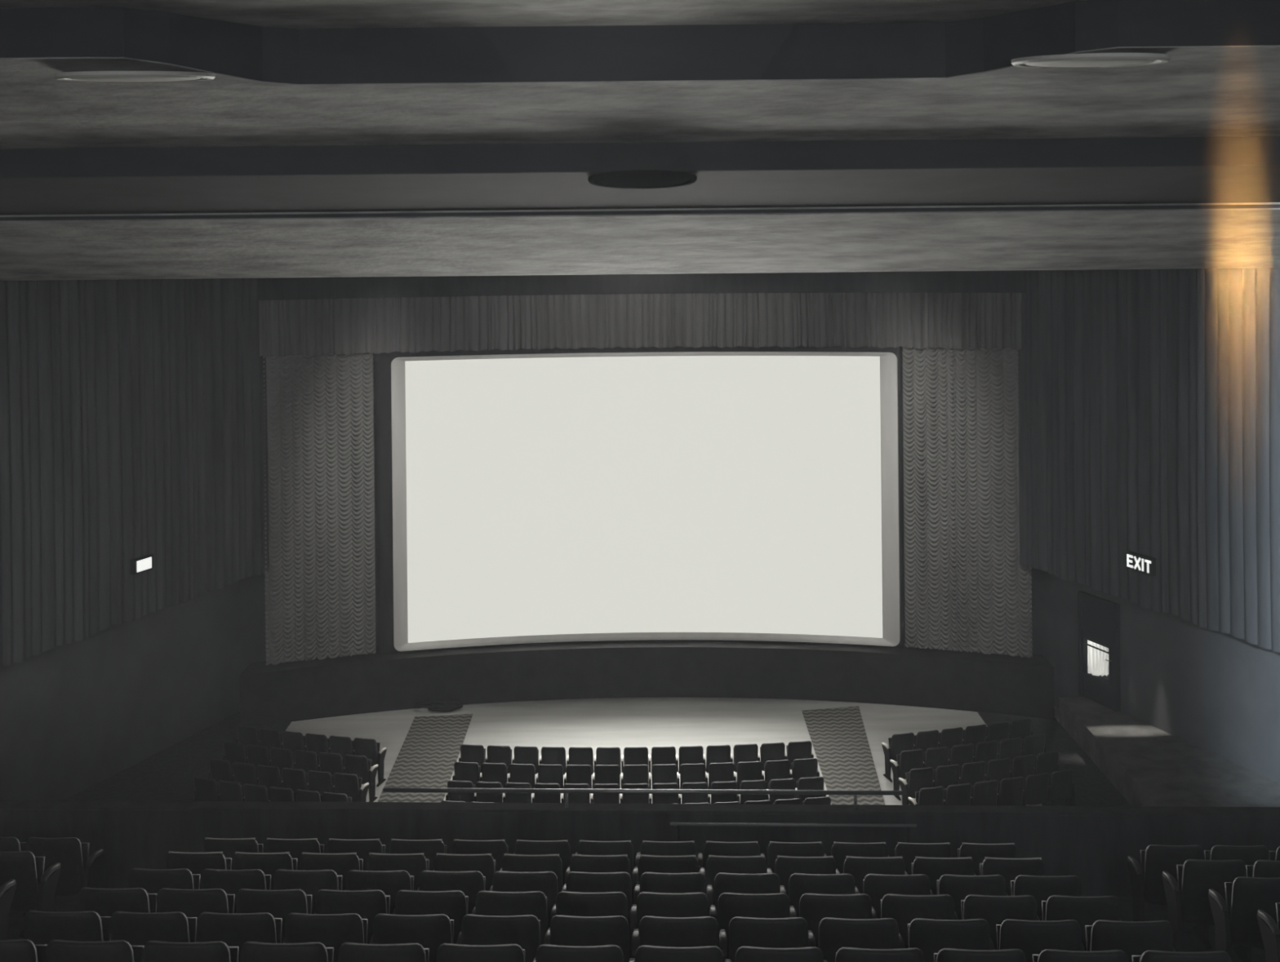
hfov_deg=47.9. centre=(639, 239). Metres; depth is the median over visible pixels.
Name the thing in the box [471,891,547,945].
seat
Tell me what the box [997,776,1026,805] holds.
seat
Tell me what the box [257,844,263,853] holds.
seat cushion
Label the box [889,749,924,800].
seat
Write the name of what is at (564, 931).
seat
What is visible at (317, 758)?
seat cushion
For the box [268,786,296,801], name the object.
seat
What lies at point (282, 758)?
seat
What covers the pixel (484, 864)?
seat
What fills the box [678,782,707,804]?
seat
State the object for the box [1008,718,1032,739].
seat
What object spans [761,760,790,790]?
seat
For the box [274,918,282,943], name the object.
armrest
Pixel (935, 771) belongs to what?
seat cushion
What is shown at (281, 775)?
seat cushion
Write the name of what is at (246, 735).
seat
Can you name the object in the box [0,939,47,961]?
seat
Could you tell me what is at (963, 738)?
seat cushion
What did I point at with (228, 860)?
seat cushion
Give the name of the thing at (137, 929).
seat
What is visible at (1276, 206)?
trim
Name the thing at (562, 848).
seat
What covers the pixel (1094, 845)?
parapet
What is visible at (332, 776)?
seat cushion
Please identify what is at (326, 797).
seat
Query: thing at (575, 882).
seat
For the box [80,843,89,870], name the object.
armrest
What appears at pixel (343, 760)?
seat cushion
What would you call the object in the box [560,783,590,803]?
seat
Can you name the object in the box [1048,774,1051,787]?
seat cushion
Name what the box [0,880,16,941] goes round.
seat
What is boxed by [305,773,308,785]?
seat cushion
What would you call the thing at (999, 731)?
seat
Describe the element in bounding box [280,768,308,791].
seat
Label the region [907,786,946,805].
seat
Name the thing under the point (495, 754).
seat
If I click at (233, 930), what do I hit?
seat
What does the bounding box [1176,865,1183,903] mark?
armrest
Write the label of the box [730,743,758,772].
seat
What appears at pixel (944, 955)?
seat
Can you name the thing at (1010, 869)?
seat
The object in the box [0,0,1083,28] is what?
ceiling
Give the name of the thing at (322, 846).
seat cushion
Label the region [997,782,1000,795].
seat cushion
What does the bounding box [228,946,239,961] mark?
armrest
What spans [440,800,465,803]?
seat
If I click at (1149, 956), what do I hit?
seat
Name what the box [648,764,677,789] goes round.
seat
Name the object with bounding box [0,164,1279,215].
ceiling
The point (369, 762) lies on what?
seat cushion
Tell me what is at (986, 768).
seat cushion
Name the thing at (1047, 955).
seat
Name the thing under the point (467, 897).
armrest
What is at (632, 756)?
seat
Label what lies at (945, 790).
armrest
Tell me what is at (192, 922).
armrest
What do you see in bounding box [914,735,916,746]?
seat cushion
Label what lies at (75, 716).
wall
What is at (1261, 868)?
seat
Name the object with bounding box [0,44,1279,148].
ceiling
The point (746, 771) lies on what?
seat
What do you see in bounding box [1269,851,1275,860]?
armrest
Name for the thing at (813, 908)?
seat
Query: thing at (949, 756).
seat cushion
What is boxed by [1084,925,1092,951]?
armrest
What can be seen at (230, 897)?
armrest
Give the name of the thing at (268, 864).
seat
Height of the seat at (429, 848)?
0.905 m
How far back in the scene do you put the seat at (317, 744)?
27.54 m
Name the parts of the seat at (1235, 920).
armrest, frame, backrest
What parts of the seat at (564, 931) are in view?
armrest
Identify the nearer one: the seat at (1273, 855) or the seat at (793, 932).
the seat at (793, 932)
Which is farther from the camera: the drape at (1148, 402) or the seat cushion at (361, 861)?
the drape at (1148, 402)
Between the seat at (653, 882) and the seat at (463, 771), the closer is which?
the seat at (653, 882)
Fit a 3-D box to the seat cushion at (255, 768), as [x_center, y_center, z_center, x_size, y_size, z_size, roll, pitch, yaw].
[-7.122,9.822,26.291,0.400,0.387,0.144,-1,0,19]
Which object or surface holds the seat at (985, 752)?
on the floor at (621, 723)
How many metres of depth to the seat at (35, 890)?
12.01 m
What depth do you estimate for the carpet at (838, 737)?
28.74 m
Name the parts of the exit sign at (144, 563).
lit panel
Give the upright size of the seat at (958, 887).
0.900 m
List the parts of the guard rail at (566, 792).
post, rail, post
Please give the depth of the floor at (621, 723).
30.25 m
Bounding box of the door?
[1077,591,1120,712]
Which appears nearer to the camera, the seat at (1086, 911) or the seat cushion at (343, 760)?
the seat at (1086, 911)
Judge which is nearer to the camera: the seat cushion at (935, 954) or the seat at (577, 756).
the seat cushion at (935, 954)
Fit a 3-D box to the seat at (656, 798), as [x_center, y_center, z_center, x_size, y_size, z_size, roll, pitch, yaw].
[0.412,9.846,25.077,0.510,0.900,0.476,-1,0,-1]
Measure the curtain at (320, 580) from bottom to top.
6.800 m
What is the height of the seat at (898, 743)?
0.900 m
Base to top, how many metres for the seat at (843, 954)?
0.900 m
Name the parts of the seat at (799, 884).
armrest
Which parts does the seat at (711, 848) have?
armrest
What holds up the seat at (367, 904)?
on the floor at (1191, 942)
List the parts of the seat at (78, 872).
frame, backrest, frame, armrest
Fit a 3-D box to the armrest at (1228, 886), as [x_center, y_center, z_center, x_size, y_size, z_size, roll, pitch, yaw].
[4.664,5.065,10.874,0.446,0.387,0.144,-1,0,2]
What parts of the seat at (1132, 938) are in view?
armrest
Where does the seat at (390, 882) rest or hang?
on the floor at (1191, 942)
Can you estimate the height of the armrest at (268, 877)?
0.387 m
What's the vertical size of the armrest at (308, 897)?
0.387 m
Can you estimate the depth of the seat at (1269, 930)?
9.95 m
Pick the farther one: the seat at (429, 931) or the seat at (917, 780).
the seat at (917, 780)
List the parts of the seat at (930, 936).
armrest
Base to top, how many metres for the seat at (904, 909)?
0.900 m
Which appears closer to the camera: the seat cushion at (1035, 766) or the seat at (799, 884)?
the seat at (799, 884)
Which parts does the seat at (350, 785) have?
backrest, frame, armrest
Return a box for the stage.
[239,640,1053,727]
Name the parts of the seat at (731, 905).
armrest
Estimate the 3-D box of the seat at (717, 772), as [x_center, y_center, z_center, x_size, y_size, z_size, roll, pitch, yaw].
[1.429,9.836,26.024,0.510,0.900,0.476,-1,0,-4]
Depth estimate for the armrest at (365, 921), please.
9.28 m
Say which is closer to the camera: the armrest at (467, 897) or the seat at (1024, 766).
the armrest at (467, 897)
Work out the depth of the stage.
31.94 m
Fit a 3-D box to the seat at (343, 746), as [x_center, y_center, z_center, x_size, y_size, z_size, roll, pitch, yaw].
[-5.698,9.908,27.615,0.510,0.900,0.476,-1,0,15]
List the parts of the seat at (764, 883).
armrest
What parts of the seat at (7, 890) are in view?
armrest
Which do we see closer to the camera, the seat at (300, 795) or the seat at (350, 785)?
the seat at (300, 795)
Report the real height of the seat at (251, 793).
0.900 m
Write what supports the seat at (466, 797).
on the floor at (621, 723)
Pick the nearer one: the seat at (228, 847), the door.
the seat at (228, 847)
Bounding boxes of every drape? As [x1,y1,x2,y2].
[0,278,268,667]
[1017,267,1279,652]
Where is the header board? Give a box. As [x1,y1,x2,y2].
[257,270,1026,300]
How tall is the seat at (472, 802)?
0.900 m
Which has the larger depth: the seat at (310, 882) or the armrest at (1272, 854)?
the armrest at (1272, 854)
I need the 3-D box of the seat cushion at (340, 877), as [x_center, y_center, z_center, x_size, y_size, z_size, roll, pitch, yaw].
[-2.540,5.137,11.163,0.446,0.387,0.144,-1,0,2]
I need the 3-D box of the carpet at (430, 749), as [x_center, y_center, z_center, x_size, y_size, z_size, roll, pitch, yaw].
[-4.237,10.333,23.175,1.280,0.012,16.350,-1,0,0]
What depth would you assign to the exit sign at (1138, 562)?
27.33 m
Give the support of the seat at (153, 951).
on the floor at (1191, 942)
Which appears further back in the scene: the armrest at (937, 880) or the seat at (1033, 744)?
the seat at (1033, 744)
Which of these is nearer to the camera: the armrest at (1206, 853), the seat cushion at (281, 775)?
the armrest at (1206, 853)
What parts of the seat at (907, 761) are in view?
armrest, frame, backrest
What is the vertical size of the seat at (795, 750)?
0.900 m
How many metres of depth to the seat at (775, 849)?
12.62 m
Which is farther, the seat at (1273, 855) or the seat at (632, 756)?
the seat at (632, 756)
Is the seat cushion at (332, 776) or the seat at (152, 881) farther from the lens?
the seat cushion at (332, 776)
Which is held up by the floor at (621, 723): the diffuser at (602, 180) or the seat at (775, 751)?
the seat at (775, 751)
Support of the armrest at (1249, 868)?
on the seat at (1261, 868)
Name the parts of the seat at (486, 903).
armrest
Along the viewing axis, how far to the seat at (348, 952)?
8.07 m
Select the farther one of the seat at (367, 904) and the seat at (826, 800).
the seat at (826, 800)
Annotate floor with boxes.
[8,888,1265,961]
[64,697,1131,806]
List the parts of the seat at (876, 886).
armrest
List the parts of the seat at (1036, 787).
frame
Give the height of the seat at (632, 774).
0.900 m
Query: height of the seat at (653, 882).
0.900 m
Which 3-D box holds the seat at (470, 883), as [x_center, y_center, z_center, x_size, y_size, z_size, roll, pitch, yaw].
[-1.449,5.227,11.081,0.555,0.900,0.476,-1,0,2]
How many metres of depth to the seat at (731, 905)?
9.85 m
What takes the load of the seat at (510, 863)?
on the floor at (1191, 942)
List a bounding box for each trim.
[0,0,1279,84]
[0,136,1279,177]
[0,204,1279,221]
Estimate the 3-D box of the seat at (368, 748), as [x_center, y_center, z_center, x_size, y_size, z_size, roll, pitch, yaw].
[-5.180,9.902,27.482,0.562,0.900,0.476,-1,0,14]
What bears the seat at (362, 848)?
on the floor at (1191, 942)
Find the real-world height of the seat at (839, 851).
0.905 m
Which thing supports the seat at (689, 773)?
on the floor at (621, 723)
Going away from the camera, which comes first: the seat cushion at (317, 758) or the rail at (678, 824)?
the rail at (678, 824)
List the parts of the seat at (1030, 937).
armrest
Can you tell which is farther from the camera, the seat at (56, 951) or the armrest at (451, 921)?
the armrest at (451, 921)
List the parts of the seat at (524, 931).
armrest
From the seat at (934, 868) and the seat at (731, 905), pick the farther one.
the seat at (934, 868)
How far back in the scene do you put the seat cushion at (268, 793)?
25.17 m
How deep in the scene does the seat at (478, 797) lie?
25.03 m
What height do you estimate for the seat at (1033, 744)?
0.900 m
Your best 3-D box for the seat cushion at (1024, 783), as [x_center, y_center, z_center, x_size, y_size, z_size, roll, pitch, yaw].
[6.902,9.681,25.365,0.400,0.387,0.144,-1,0,-19]
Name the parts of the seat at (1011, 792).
frame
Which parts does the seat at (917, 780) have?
armrest, frame, backrest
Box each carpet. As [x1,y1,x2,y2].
[377,714,472,802]
[801,706,884,804]
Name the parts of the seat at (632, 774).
frame, backrest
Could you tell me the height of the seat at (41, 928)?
0.900 m
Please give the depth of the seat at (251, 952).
8.10 m
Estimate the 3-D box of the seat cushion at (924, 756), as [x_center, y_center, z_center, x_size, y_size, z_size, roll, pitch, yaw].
[5.442,9.696,26.725,0.400,0.387,0.144,-1,0,-15]
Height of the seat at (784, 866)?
0.905 m
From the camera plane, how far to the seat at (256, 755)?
26.95 m
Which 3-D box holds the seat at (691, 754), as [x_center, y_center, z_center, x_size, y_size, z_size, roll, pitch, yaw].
[0.921,9.841,26.895,0.510,0.900,0.476,-1,0,-3]
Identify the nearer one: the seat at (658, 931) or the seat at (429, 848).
the seat at (658, 931)
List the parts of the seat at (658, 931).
armrest, backrest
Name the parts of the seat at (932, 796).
armrest, frame, backrest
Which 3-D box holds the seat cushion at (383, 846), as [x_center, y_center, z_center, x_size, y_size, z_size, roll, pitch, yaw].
[-2.535,5.681,13.024,0.446,0.387,0.144,-1,0,2]
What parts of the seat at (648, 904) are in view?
frame, armrest, backrest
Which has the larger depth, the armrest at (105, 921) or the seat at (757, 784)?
the seat at (757, 784)
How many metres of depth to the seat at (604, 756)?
26.68 m
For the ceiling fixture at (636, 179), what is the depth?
16.96 m
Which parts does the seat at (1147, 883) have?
armrest, frame, backrest, frame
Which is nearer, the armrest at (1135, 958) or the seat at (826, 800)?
the armrest at (1135, 958)
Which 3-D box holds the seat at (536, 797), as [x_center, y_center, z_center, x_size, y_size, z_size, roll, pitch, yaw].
[-1.623,9.867,25.127,0.510,0.900,0.476,-1,0,4]
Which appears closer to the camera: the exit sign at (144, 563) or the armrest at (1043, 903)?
the armrest at (1043, 903)
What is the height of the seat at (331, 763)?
0.900 m
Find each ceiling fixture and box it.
[53,71,215,81]
[587,169,697,188]
[1011,53,1170,67]
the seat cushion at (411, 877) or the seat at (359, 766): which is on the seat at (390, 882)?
the seat cushion at (411, 877)
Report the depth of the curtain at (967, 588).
31.64 m
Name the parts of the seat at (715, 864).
armrest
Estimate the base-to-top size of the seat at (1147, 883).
0.900 m
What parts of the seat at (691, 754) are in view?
frame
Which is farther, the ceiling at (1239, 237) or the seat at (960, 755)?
the seat at (960, 755)
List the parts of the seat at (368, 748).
backrest, frame, armrest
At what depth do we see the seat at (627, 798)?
24.88 m
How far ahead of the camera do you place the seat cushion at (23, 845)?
13.16 m
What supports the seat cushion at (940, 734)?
on the seat at (948, 738)
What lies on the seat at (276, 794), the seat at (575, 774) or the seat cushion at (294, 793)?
the seat cushion at (294, 793)
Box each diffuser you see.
[71,76,199,81]
[595,174,689,186]
[1024,58,1157,67]
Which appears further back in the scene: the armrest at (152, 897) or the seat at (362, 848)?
the seat at (362, 848)
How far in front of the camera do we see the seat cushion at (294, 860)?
12.12 m
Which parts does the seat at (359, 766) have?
backrest, frame, armrest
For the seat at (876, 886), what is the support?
on the floor at (1191, 942)
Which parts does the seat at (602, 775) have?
frame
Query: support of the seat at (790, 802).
on the floor at (621, 723)
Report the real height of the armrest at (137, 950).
0.387 m
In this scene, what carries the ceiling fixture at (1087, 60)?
attached to the ceiling at (1202, 91)
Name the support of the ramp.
on the floor at (621, 723)
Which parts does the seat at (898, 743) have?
armrest, frame, backrest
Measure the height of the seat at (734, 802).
0.900 m
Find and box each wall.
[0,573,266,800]
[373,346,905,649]
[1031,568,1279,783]
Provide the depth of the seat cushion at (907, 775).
25.66 m
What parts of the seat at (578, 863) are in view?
armrest, backrest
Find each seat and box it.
[0,837,26,852]
[0,851,61,915]
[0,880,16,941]
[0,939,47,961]
[20,837,104,937]
[22,911,111,945]
[45,940,144,961]
[77,888,157,916]
[109,911,197,946]
[128,868,200,912]
[142,941,239,961]
[156,888,235,942]
[165,851,231,889]
[192,777,218,801]
[195,912,282,961]
[200,869,271,914]
[202,837,263,870]
[208,759,233,782]
[217,780,244,801]
[222,742,247,764]
[231,762,257,786]
[232,852,297,890]
[235,725,259,746]
[235,888,312,943]
[240,942,333,961]
[242,783,270,801]
[245,744,270,767]
[256,764,282,789]
[257,728,282,750]
[264,838,324,871]
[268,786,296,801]
[269,747,294,770]
[272,869,342,914]
[280,731,306,752]
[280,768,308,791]
[282,913,368,961]
[293,750,319,773]
[295,790,323,802]
[299,852,363,890]
[304,733,329,755]
[306,770,333,795]
[314,889,390,944]
[317,752,344,775]
[322,792,351,802]
[326,838,385,871]
[328,735,354,757]
[332,773,368,802]
[337,942,429,961]
[342,755,378,802]
[345,870,413,915]
[352,737,386,786]
[366,853,429,891]
[368,914,453,961]
[389,839,446,871]
[392,890,468,944]
[417,871,485,915]
[433,853,495,891]
[436,943,524,961]
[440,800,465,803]
[445,780,475,803]
[451,839,508,872]
[452,761,480,788]
[456,915,540,961]
[458,744,485,773]
[471,801,493,803]
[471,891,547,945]
[474,782,502,803]
[480,763,507,788]
[484,745,511,773]
[488,871,558,928]
[499,853,562,893]
[502,782,531,803]
[507,764,535,789]
[511,746,538,774]
[513,840,570,887]
[532,783,560,803]
[533,944,623,961]
[535,764,563,789]
[538,746,566,774]
[543,915,629,961]
[549,891,627,928]
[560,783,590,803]
[561,871,631,938]
[564,764,591,789]
[564,854,630,884]
[566,747,593,774]
[574,840,633,898]
[590,784,619,804]
[591,764,620,789]
[593,747,621,773]
[619,783,648,804]
[620,764,648,804]
[621,746,648,773]
[628,945,723,961]
[630,892,708,958]
[631,854,698,904]
[631,915,718,958]
[633,872,706,904]
[635,840,696,867]
[648,746,675,773]
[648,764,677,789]
[648,783,678,804]
[675,746,703,773]
[676,764,705,790]
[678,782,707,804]
[697,840,759,893]
[699,855,767,905]
[703,745,730,773]
[705,762,733,790]
[706,873,780,924]
[707,781,737,804]
[709,893,790,959]
[715,801,740,804]
[719,916,808,961]
[724,946,823,961]
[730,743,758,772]
[733,761,762,790]
[737,780,766,804]
[744,800,771,804]
[757,742,785,771]
[760,841,823,873]
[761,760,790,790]
[766,778,795,804]
[767,855,835,897]
[773,798,801,804]
[780,873,854,917]
[784,741,813,769]
[789,758,819,788]
[790,893,871,948]
[795,777,826,804]
[802,796,831,804]
[808,917,898,961]
[823,841,888,874]
[823,947,924,961]
[835,856,905,893]
[854,874,930,919]
[871,894,954,948]
[881,733,915,782]
[888,842,952,875]
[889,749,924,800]
[898,767,935,805]
[898,918,990,961]
[905,857,974,895]
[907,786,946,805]
[914,729,940,752]
[923,746,950,769]
[930,875,1005,919]
[933,764,961,789]
[933,948,1026,961]
[938,727,964,749]
[943,783,973,805]
[948,743,975,767]
[954,894,1036,950]
[957,843,1017,875]
[959,761,986,786]
[962,724,987,746]
[971,780,999,805]
[973,740,999,764]
[974,857,1044,896]
[985,758,1012,782]
[986,721,1010,742]
[989,919,1081,961]
[997,737,1022,759]
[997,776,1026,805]
[1005,875,1082,920]
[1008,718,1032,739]
[1009,754,1036,778]
[1021,733,1045,756]
[1023,773,1051,806]
[1032,949,1128,961]
[1034,751,1060,774]
[1036,895,1121,951]
[1048,768,1075,806]
[1080,920,1175,961]
[1127,844,1211,949]
[1131,950,1231,961]
[1161,859,1251,961]
[1204,845,1269,877]
[1208,876,1279,958]
[1245,860,1279,878]
[1257,902,1279,961]
[1269,846,1279,861]
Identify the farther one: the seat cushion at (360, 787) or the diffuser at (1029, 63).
the seat cushion at (360, 787)
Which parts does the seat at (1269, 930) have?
armrest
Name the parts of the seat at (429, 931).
armrest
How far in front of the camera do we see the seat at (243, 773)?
26.05 m
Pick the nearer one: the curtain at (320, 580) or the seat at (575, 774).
the seat at (575, 774)
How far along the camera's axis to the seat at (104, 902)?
10.03 m
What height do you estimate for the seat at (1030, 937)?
0.900 m
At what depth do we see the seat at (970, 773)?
25.72 m
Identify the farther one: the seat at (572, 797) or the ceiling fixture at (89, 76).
the seat at (572, 797)
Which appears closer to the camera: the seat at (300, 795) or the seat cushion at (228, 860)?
the seat cushion at (228, 860)
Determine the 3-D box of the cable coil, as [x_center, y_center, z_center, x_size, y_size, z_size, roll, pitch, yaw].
[-4.434,10.250,31.646,1.080,0.168,0.420,-1,0,-6]
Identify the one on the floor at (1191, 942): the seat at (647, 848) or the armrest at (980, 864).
the seat at (647, 848)
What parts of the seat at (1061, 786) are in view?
frame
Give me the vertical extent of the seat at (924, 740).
0.900 m
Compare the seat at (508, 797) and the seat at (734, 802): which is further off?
the seat at (508, 797)
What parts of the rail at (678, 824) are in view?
post, post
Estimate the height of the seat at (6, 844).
0.900 m
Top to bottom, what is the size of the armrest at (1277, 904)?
0.387 m
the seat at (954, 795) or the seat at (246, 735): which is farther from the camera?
the seat at (246, 735)
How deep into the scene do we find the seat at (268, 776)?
25.89 m
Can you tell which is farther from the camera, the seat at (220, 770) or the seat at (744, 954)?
the seat at (220, 770)
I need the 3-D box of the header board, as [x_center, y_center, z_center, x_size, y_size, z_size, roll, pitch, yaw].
[0.054,0.450,31.790,17.700,1.540,2.221,-1,0,0]
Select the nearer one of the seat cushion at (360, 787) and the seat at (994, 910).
the seat at (994, 910)
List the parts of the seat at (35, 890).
backrest, frame, armrest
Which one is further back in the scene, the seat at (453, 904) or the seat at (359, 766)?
the seat at (359, 766)
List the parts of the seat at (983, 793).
frame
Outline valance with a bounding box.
[258,292,1026,357]
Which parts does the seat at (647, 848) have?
armrest, backrest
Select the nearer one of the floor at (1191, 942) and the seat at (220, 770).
the floor at (1191, 942)
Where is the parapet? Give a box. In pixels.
[0,800,1279,897]
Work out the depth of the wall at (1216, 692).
27.79 m
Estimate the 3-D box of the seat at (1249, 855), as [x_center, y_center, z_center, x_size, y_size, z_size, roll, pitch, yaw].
[5.255,5.704,12.674,0.555,0.900,0.476,-1,0,2]
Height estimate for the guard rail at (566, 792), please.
0.185 m
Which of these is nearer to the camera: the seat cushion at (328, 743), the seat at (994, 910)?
the seat at (994, 910)
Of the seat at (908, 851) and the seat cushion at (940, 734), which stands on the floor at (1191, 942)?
the seat at (908, 851)
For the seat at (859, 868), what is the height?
0.905 m
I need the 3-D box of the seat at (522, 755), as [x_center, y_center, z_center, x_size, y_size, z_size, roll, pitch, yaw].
[-2.131,9.872,26.970,0.510,0.900,0.476,-1,0,5]
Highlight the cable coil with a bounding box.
[413,701,462,712]
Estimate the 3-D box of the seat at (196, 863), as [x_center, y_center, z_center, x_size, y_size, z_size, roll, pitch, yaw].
[-3.705,5.519,12.102,0.555,0.905,0.476,-1,0,2]
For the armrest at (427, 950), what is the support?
on the seat at (348, 952)
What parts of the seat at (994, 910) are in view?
armrest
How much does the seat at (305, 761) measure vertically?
0.900 m
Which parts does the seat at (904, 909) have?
armrest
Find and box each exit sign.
[129,554,153,574]
[1126,551,1155,576]
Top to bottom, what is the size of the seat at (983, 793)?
0.900 m
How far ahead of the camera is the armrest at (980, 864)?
11.90 m
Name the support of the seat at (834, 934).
on the floor at (1191, 942)
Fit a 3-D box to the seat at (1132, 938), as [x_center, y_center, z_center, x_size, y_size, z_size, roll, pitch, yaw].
[3.049,4.638,9.039,0.610,0.900,0.476,-1,0,2]
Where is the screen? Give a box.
[375,346,903,653]
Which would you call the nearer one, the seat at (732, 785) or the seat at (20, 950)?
the seat at (20, 950)
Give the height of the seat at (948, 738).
0.900 m
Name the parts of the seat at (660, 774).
frame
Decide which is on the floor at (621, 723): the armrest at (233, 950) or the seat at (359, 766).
the seat at (359, 766)
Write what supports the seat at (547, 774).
on the floor at (621, 723)
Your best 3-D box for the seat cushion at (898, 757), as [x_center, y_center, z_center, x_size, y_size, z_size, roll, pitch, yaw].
[4.950,9.701,26.601,0.400,0.387,0.144,-1,0,-13]
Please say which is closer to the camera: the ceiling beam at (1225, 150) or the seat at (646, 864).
the seat at (646, 864)
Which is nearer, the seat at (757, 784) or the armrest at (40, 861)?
the armrest at (40, 861)
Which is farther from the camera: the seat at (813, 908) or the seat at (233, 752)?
the seat at (233, 752)
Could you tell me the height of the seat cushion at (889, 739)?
0.387 m
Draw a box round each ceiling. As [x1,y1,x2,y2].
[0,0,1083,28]
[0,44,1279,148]
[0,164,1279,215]
[0,208,1279,280]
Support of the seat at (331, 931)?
on the floor at (1191, 942)
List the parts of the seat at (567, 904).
armrest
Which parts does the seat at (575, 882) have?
armrest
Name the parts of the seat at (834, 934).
armrest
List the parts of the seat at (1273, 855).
backrest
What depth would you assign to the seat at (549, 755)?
26.73 m
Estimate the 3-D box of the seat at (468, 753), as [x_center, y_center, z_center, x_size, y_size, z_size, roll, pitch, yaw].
[-3.142,9.882,27.090,0.510,0.900,0.476,-1,0,8]
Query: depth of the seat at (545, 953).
8.03 m
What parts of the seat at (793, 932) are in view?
armrest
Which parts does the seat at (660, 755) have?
frame, backrest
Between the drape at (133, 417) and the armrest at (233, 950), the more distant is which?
the drape at (133, 417)
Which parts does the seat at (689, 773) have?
frame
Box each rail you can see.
[382,788,902,810]
[670,822,916,843]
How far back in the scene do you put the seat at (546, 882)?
10.85 m
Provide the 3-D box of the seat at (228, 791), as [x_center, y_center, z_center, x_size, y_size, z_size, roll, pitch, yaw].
[-7.158,9.922,25.363,0.510,0.900,0.476,-1,0,19]
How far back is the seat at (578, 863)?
11.75 m
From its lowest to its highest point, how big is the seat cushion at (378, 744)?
0.387 m
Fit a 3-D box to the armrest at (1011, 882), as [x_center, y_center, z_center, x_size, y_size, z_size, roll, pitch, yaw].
[3.055,5.082,10.939,0.446,0.387,0.144,-1,0,2]
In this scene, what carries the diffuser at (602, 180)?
attached to the ceiling fixture at (636, 179)
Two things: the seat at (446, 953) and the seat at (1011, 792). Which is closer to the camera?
the seat at (446, 953)
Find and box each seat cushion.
[19,842,26,851]
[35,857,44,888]
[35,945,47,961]
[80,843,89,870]
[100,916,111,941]
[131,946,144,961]
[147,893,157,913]
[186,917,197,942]
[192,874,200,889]
[225,857,231,870]
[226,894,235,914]
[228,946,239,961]
[240,786,244,799]
[254,767,257,779]
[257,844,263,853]
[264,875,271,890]
[266,788,270,801]
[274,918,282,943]
[280,769,282,783]
[292,858,297,871]
[293,791,296,801]
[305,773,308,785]
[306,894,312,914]
[316,755,319,768]
[320,844,324,853]
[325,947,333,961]
[327,738,329,750]
[331,775,333,789]
[337,875,342,890]
[342,757,344,769]
[347,797,351,802]
[351,740,354,751]
[357,777,362,790]
[359,858,363,871]
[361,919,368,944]
[367,760,371,771]
[376,742,380,754]
[382,844,385,853]
[385,895,390,914]
[409,875,413,890]
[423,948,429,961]
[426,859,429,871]
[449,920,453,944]
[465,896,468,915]
[888,737,891,749]
[896,754,900,768]
[905,773,909,785]
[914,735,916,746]
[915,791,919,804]
[923,751,925,764]
[933,769,936,783]
[933,953,937,961]
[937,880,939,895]
[938,733,941,744]
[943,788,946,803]
[948,749,951,760]
[959,766,962,780]
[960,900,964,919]
[962,729,965,741]
[971,786,973,799]
[973,746,976,759]
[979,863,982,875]
[985,763,987,776]
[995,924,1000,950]
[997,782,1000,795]
[1009,760,1013,772]
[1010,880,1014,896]
[1023,778,1026,792]
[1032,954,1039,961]
[1034,756,1037,768]
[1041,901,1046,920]
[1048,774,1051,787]
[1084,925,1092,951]
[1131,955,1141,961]
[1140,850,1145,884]
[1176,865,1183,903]
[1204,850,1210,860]
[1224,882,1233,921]
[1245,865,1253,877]
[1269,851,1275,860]
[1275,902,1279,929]
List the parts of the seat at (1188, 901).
armrest, frame, backrest, frame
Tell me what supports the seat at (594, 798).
on the floor at (621, 723)
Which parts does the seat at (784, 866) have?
armrest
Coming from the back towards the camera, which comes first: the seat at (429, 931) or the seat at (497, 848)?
the seat at (497, 848)
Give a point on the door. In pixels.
(1098, 618)
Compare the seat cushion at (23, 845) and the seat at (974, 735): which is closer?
the seat cushion at (23, 845)
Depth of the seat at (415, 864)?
11.82 m
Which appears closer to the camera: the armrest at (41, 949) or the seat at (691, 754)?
the armrest at (41, 949)
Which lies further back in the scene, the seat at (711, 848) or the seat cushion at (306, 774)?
the seat cushion at (306, 774)
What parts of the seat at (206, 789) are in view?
frame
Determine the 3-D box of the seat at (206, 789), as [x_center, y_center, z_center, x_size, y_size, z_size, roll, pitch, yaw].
[-7.637,9.927,25.535,0.510,0.900,0.476,-1,0,20]
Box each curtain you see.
[262,352,376,665]
[902,346,1032,657]
[1087,640,1108,676]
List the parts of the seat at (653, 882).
armrest, backrest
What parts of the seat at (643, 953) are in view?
armrest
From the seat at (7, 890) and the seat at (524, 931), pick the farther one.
the seat at (7, 890)
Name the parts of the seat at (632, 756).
frame, backrest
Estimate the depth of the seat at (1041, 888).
10.69 m
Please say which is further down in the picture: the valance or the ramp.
the ramp
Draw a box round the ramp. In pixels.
[1058,697,1279,807]
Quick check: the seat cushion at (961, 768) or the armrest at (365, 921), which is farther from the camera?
the seat cushion at (961, 768)
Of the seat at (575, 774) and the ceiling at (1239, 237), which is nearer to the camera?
the ceiling at (1239, 237)
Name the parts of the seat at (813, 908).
armrest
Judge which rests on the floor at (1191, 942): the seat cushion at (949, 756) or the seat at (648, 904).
the seat at (648, 904)
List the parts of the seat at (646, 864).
armrest, frame, backrest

